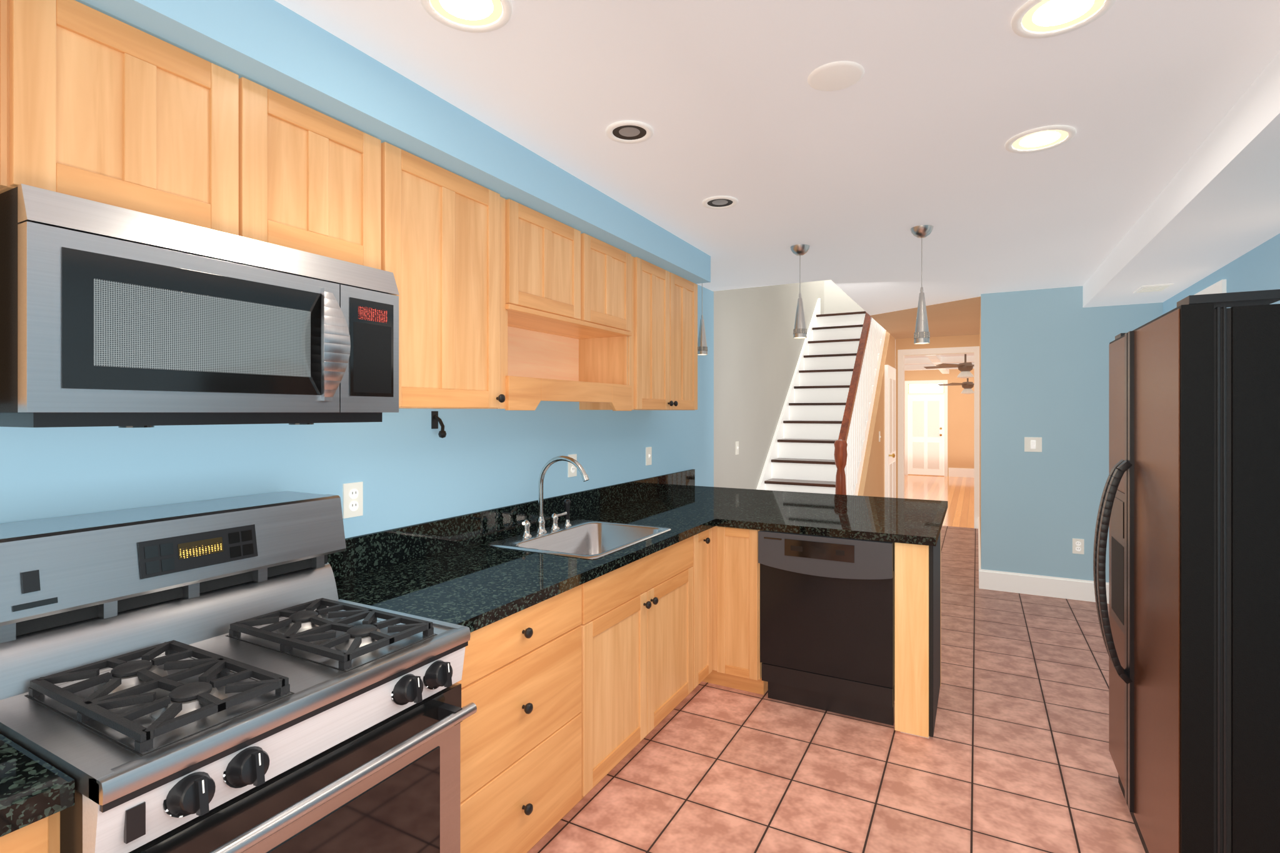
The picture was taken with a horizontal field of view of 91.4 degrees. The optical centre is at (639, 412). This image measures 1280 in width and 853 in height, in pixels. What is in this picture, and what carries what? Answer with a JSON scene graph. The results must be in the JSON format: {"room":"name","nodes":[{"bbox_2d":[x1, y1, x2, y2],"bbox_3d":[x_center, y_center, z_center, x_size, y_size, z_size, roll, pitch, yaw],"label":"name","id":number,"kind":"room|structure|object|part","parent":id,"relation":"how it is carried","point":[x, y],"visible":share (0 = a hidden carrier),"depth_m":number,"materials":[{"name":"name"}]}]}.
{"room":"kitchen","nodes":[
{"label":"kitchen","id":0,"kind":"room"},
{"bbox_2d":[0,280,823,538],"bbox_3d":[1.535,-1.180,7.011,0.150,5.300,18.600,0,0,28],"label":"wall","id":1,"kind":"structure","parent":0,"point":[486,459],"depth_m":2.54,"materials":[{"name":"blue paint"}]},
{"bbox_2d":[0,0,697,411],"bbox_3d":[-0.721,-0.412,2.283,0.359,0.809,4.055,0,0,28],"label":"upper cabinet","id":2,"kind":"object","parent":1,"relation":"attached to","point":[505,304],"visible":0.97,"depth_m":1.82,"materials":[{"name":"brown wood"}]},
{"bbox_2d":[0,183,399,428],"bbox_3d":[-1.058,-0.192,1.564,0.446,0.447,0.820,0,0,28],"label":"microwave","id":3,"kind":"object","parent":2,"relation":"attached to","point":[110,315],"visible":1,"depth_m":1.33,"materials":[{"name":"silver metal"}]},
{"bbox_2d":[505,198,631,411],"bbox_3d":[-0.414,-0.412,2.885,0.327,0.809,0.965,0,0,28],"label":"open shelf","id":4,"kind":"object","parent":2,"relation":"attached to","point":[568,334],"depth_m":2.87,"materials":[{"name":"brown wood"}]},
{"bbox_2d":[342,481,363,518],"bbox_3d":[-0.990,0.302,2.158,0.010,0.118,0.075,0,0,28],"label":"outlet","id":5,"kind":"object","parent":1,"relation":"attached to","point":[352,493],"visible":1,"depth_m":2.15,"materials":[{"name":"white plastic"}]},
{"bbox_2d":[431,411,446,438],"bbox_3d":[-0.791,0.048,2.465,0.074,0.106,0.031,0,0,40],"label":"wall hook","id":6,"kind":"object","parent":1,"relation":"attached to","point":[435,419],"visible":1,"depth_m":2.47,"materials":[{"name":"brown metal"}]},
{"bbox_2d":[568,454,576,477],"bbox_3d":[-0.359,0.283,3.329,0.010,0.118,0.075,0,0,28],"label":"outlet","id":7,"kind":"object","parent":1,"relation":"attached to","point":[572,469],"visible":0.6,"depth_m":3.32,"materials":[{"name":"white plastic"}]},
{"bbox_2d":[645,446,651,465],"bbox_3d":[0.062,0.287,4.102,0.016,0.118,0.075,0,0,28],"label":"switch","id":8,"kind":"object","parent":1,"relation":"attached to","point":[648,450],"visible":1,"depth_m":4.10,"materials":[{"name":"white plastic"}]},
{"bbox_2d":[735,441,738,454],"bbox_3d":[0.878,0.320,5.616,0.016,0.118,0.075,0,0,28],"label":"light switch","id":9,"kind":"object","parent":1,"relation":"attached to","point":[737,443],"visible":1,"depth_m":5.61,"materials":[{"name":"white plastic"}]},
{"bbox_2d":[274,0,1279,315],"bbox_3d":[1.295,-1.115,3.119,3.420,0.250,11.520,0,0,28],"label":"ceiling","id":10,"kind":"structure","parent":0,"point":[723,89],"depth_m":2.05,"materials":[{"name":"white paint"}]},
{"bbox_2d":[75,0,710,283],"bbox_3d":[-1.134,-0.908,1.463,0.415,0.165,5.900,0,0,28],"label":"soffit","id":11,"kind":"structure","parent":10,"relation":"attached to","point":[265,43],"depth_m":1.79,"materials":[{"name":"blue paint"}]},
{"bbox_2d":[420,0,512,32],"bbox_3d":[-0.419,-0.986,1.510,0.218,0.007,0.218,0,0,28],"label":"recessed light","id":12,"kind":"object","parent":10,"relation":"in","point":[466,15],"visible":1,"depth_m":1.54,"materials":[{"name":"white"}]},
{"bbox_2d":[605,120,653,143],"bbox_3d":[-0.037,-0.986,2.201,0.168,0.007,0.168,0,0,28],"label":"recessed light","id":13,"kind":"object","parent":10,"relation":"in","point":[627,132],"visible":1,"depth_m":2.20,"materials":[{"name":"white"}]},
{"bbox_2d":[697,283,707,354],"bbox_3d":[0.447,-0.703,4.496,0.114,0.575,0.114,0,0,28],"label":"pendant light","id":14,"kind":"object","parent":10,"relation":"hanging from","point":[702,344],"visible":0.64,"depth_m":4.47,"materials":[{"name":"silver metal"}]},
{"bbox_2d":[701,196,738,209],"bbox_3d":[0.376,-0.986,2.938,0.168,0.007,0.168,0,0,28],"label":"recessed light","id":15,"kind":"object","parent":10,"relation":"in","point":[715,202],"visible":1,"depth_m":2.93,"materials":[{"name":"white"}]},
{"bbox_2d":[790,244,809,338],"bbox_3d":[0.956,-0.718,3.733,0.114,0.545,0.114,0,0,28],"label":"pendant light","id":16,"kind":"object","parent":10,"relation":"hanging from","point":[800,330],"visible":1,"depth_m":3.71,"materials":[{"name":"silver metal"}]},
{"bbox_2d":[807,61,864,91],"bbox_3d":[0.576,-0.986,1.840,0.160,0.007,0.160,0,0,28],"label":"cover plate","id":17,"kind":"object","parent":10,"relation":"attached to","point":[836,75],"depth_m":1.83,"materials":[{"name":"white plastic"}]},
{"bbox_2d":[910,225,933,344],"bbox_3d":[1.512,-0.680,3.354,0.114,0.620,0.114,0,0,28],"label":"pendant light","id":18,"kind":"object","parent":10,"relation":"hanging from","point":[922,334],"visible":1,"depth_m":3.33,"materials":[{"name":"silver metal"}]},
{"bbox_2d":[1005,125,1076,153],"bbox_3d":[1.446,-0.986,2.262,0.218,0.007,0.218,0,0,28],"label":"recessed light","id":19,"kind":"object","parent":10,"relation":"in","point":[1042,139],"visible":1,"depth_m":2.25,"materials":[{"name":"white"}]},
{"bbox_2d":[1010,0,1115,38],"bbox_3d":[1.037,-0.986,1.535,0.218,0.007,0.218,0,0,28],"label":"recessed light","id":20,"kind":"object","parent":10,"relation":"in","point":[1041,19],"visible":1,"depth_m":1.55,"materials":[{"name":"white glass"}]},
{"bbox_2d":[1083,51,1279,307],"bbox_3d":[1.748,-0.900,1.188,0.490,0.180,8.150,0,0,28],"label":"ceiling beam","id":21,"kind":"structure","parent":10,"relation":"attached to","point":[1223,204],"depth_m":2.66,"materials":[{"name":"white paint"}]},
{"bbox_2d":[527,525,1145,852],"bbox_3d":[1.310,1.510,3.042,3.620,0.080,11.400,0,0,28],"label":"floor","id":22,"kind":"structure","parent":0,"point":[1017,759],"depth_m":2.60,"materials":[{"name":"pink tile"}]},
{"bbox_2d":[0,811,59,852],"bbox_3d":[-1.780,1.032,-0.047,0.704,0.875,2.622,0,0,28],"label":"base cabinet","id":23,"kind":"object","parent":22,"relation":"on","point":[42,835],"visible":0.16,"depth_m":0.93,"materials":[{"name":"brown wood"}]},
{"bbox_2d":[0,469,948,837],"bbox_3d":[-0.392,0.511,1.440,1.737,0.163,6.557,0,0,28],"label":"countertop","id":24,"kind":"structure","parent":23,"relation":"on","point":[446,570],"depth_m":2.43,"materials":[{"name":"black stone"}]},
{"bbox_2d":[488,455,671,558],"bbox_3d":[-0.245,0.469,2.791,0.540,0.550,0.700,0,0,28],"label":"drop-in sink","id":25,"kind":"object","parent":24,"relation":"in","point":[579,538],"visible":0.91,"depth_m":2.94,"materials":[{"name":"silver metal"}]},
{"bbox_2d":[0,491,476,852],"bbox_3d":[-0.916,0.855,1.408,0.790,1.230,0.750,0,0,28],"label":"stainless gas range","id":26,"kind":"object","parent":22,"relation":"on","point":[199,672],"visible":1,"depth_m":1.29,"materials":[{"name":"silver metal"}]},
{"bbox_2d":[456,584,581,852],"bbox_3d":[-0.640,1.032,2.069,0.704,0.875,0.655,0,0,28],"label":"base cabinet","id":27,"kind":"object","parent":22,"relation":"on","point":[521,747],"visible":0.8,"depth_m":1.91,"materials":[{"name":"brown wood"}]},
{"bbox_2d":[561,536,693,819],"bbox_3d":[-0.250,1.032,2.793,0.704,0.875,0.980,0,0,28],"label":"base cabinet","id":28,"kind":"object","parent":22,"relation":"on","point":[637,625],"visible":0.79,"depth_m":2.54,"materials":[{"name":"brown wood"}]},
{"bbox_2d":[676,527,712,706],"bbox_3d":[0.044,1.032,3.339,0.704,0.875,0.250,0,0,28],"label":"base cabinet","id":29,"kind":"object","parent":22,"relation":"on","point":[702,542],"visible":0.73,"depth_m":3.19,"materials":[{"name":"brown wood"}]},
{"bbox_2d":[756,298,886,495],"bbox_3d":[2.149,-0.457,7.002,0.932,3.853,3.626,0,0,28],"label":"staircase","id":30,"kind":"structure","parent":22,"relation":"on","point":[819,443],"depth_m":6.70,"materials":[{"name":"white wood"}]},
{"bbox_3d":[2.441,-0.460,6.690,0.112,3.846,3.166,0,0,28],"label":"stair railing","id":31,"kind":"part","parent":30,"relation":"part of","materials":[{"name":"brown wood"}]},
{"bbox_2d":[702,526,941,738],"bbox_3d":[0.706,1.032,3.488,1.727,0.875,0.660,0,0,28],"label":"base cabinet","id":32,"kind":"object","parent":22,"relation":"on","point":[736,664],"visible":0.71,"depth_m":3.13,"materials":[{"name":"brown wood"}]},
{"bbox_2d":[758,530,894,725],"bbox_3d":[1.024,1.026,3.280,0.630,0.863,0.644,0,0,28],"label":"dishwasher","id":33,"kind":"object","parent":22,"relation":"on","point":[827,603],"visible":0.97,"depth_m":3.01,"materials":[{"name":"black metal"}]},
{"bbox_2d":[857,330,894,497],"bbox_3d":[2.586,-0.005,6.882,0.050,2.950,3.430,0,0,28],"label":"wall","id":34,"kind":"structure","parent":22,"relation":"on","point":[872,482],"depth_m":6.95,"materials":[{"name":"paint"}]},
{"bbox_2d":[878,431,880,441],"bbox_3d":[2.693,0.270,7.012,0.016,0.118,0.075,0,0,28],"label":"switch","id":35,"kind":"object","parent":34,"relation":"attached to","point":[879,432],"visible":1,"depth_m":7.00,"materials":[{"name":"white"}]},
{"bbox_2d":[884,365,896,498],"bbox_3d":[3.122,0.450,7.695,0.109,2.020,0.810,0,0,28],"label":"hall door","id":36,"kind":"structure","parent":34,"relation":"in","point":[890,372],"depth_m":7.49,"materials":[{"name":"white wood"}]},
{"bbox_2d":[978,313,980,569],"bbox_3d":[3.619,0.240,6.541,0.135,2.460,3.050,0,0,28],"label":"wall","id":37,"kind":"structure","parent":22,"relation":"on","point":[979,518],"depth_m":6.20,"materials":[{"name":"paint"}]},
{"bbox_2d":[895,334,979,528],"bbox_3d":[3.942,0.240,8.167,1.110,2.460,0.150,0,0,28],"label":"doorway","id":38,"kind":"structure","parent":37,"relation":"in","point":[967,344],"depth_m":8.16,"materials":[{"name":"white wood"}]},
{"bbox_2d":[978,286,1162,603],"bbox_3d":[3.392,0.240,4.991,1.205,2.460,0.135,0,0,28],"label":"wall","id":39,"kind":"structure","parent":22,"relation":"on","point":[1044,355],"depth_m":5.01,"materials":[{"name":"blue paint"}]},
{"bbox_2d":[1024,436,1041,451],"bbox_3d":[3.172,0.259,5.042,0.120,0.118,0.013,0,0,28],"label":"light switch","id":40,"kind":"object","parent":39,"relation":"attached to","point":[1031,444],"visible":1,"depth_m":5.04,"materials":[{"name":"white plastic"}]},
{"bbox_2d":[1072,538,1084,554],"bbox_3d":[3.437,1.050,4.901,0.075,0.118,0.010,0,0,28],"label":"outlet","id":41,"kind":"object","parent":39,"relation":"attached to","point":[1078,544],"visible":1,"depth_m":4.90,"materials":[{"name":"white plastic"}]},
{"bbox_2d":[1093,289,1279,852],"bbox_3d":[1.922,0.583,1.917,0.835,1.774,1.000,0,0,28],"label":"refrigerator","id":42,"kind":"object","parent":22,"relation":"on","point":[1189,506],"visible":1,"depth_m":1.61,"materials":[{"name":"black metal"}]},
{"bbox_2d":[823,280,895,339],"bbox_3d":[1.993,-2.460,6.764,1.190,2.940,4.440,0,0,28],"label":"wall","id":43,"kind":"structure","parent":0,"point":[835,300],"depth_m":8.74,"materials":[{"name":"white paint"}]},
{"bbox_2d":[870,296,980,338],"bbox_3d":[3.166,-0.988,6.853,0.990,0.003,2.930,0,0,28],"label":"ceiling","id":44,"kind":"structure","parent":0,"point":[960,317],"depth_m":6.64,"materials":[{"name":"paint"}]},
{"bbox_2d":[895,339,974,373],"bbox_3d":[5.751,-1.040,11.282,3.620,0.300,7.080,0,0,28],"label":"ceiling","id":45,"kind":"structure","parent":0,"point":[911,362],"depth_m":11.29,"materials":[{"name":"white paint"}]},
{"bbox_2d":[923,354,974,378],"bbox_3d":[5.186,-0.765,9.969,1.217,0.450,1.171,0,0,28],"label":"ceiling fan","id":46,"kind":"object","parent":45,"relation":"hanging from","point":[965,367],"visible":0.77,"depth_m":9.87,"materials":[{"name":"brown wood"}]},
{"bbox_2d":[937,362,974,394],"bbox_3d":[6.513,-0.675,12.428,1.084,0.630,1.043,0,0,28],"label":"ceiling fan","id":47,"kind":"object","parent":45,"relation":"hanging from","point":[967,385],"visible":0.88,"depth_m":12.33,"materials":[{"name":"brown wood"}]},
{"bbox_2d":[904,474,974,528],"bbox_3d":[5.747,1.510,11.273,3.620,0.080,7.300,0,0,28],"label":"floor","id":48,"kind":"structure","parent":0,"point":[959,492],"depth_m":11.35,"materials":[{"name":"brown wood"}]},
{"bbox_2d":[904,368,974,477],"bbox_3d":[7.367,0.240,14.279,3.620,2.460,0.170,0,0,28],"label":"wall","id":49,"kind":"structure","parent":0,"point":[960,407],"depth_m":14.27,"materials":[{"name":"paint"}]},
{"bbox_2d":[905,380,947,476],"bbox_3d":[6.646,0.362,14.533,0.910,2.215,0.100,0,0,28],"label":"entry door","id":50,"kind":"structure","parent":49,"relation":"in","point":[925,414],"depth_m":14.55,"materials":[{"name":"white wood"}]},
{"bbox_2d":[1162,233,1279,314],"bbox_3d":[2.003,0.240,1.005,0.168,2.460,8.470,0,0,28],"label":"wall","id":51,"kind":"structure","parent":0,"point":[1259,269],"depth_m":3.23,"materials":[{"name":"blue paint"}]}
]}

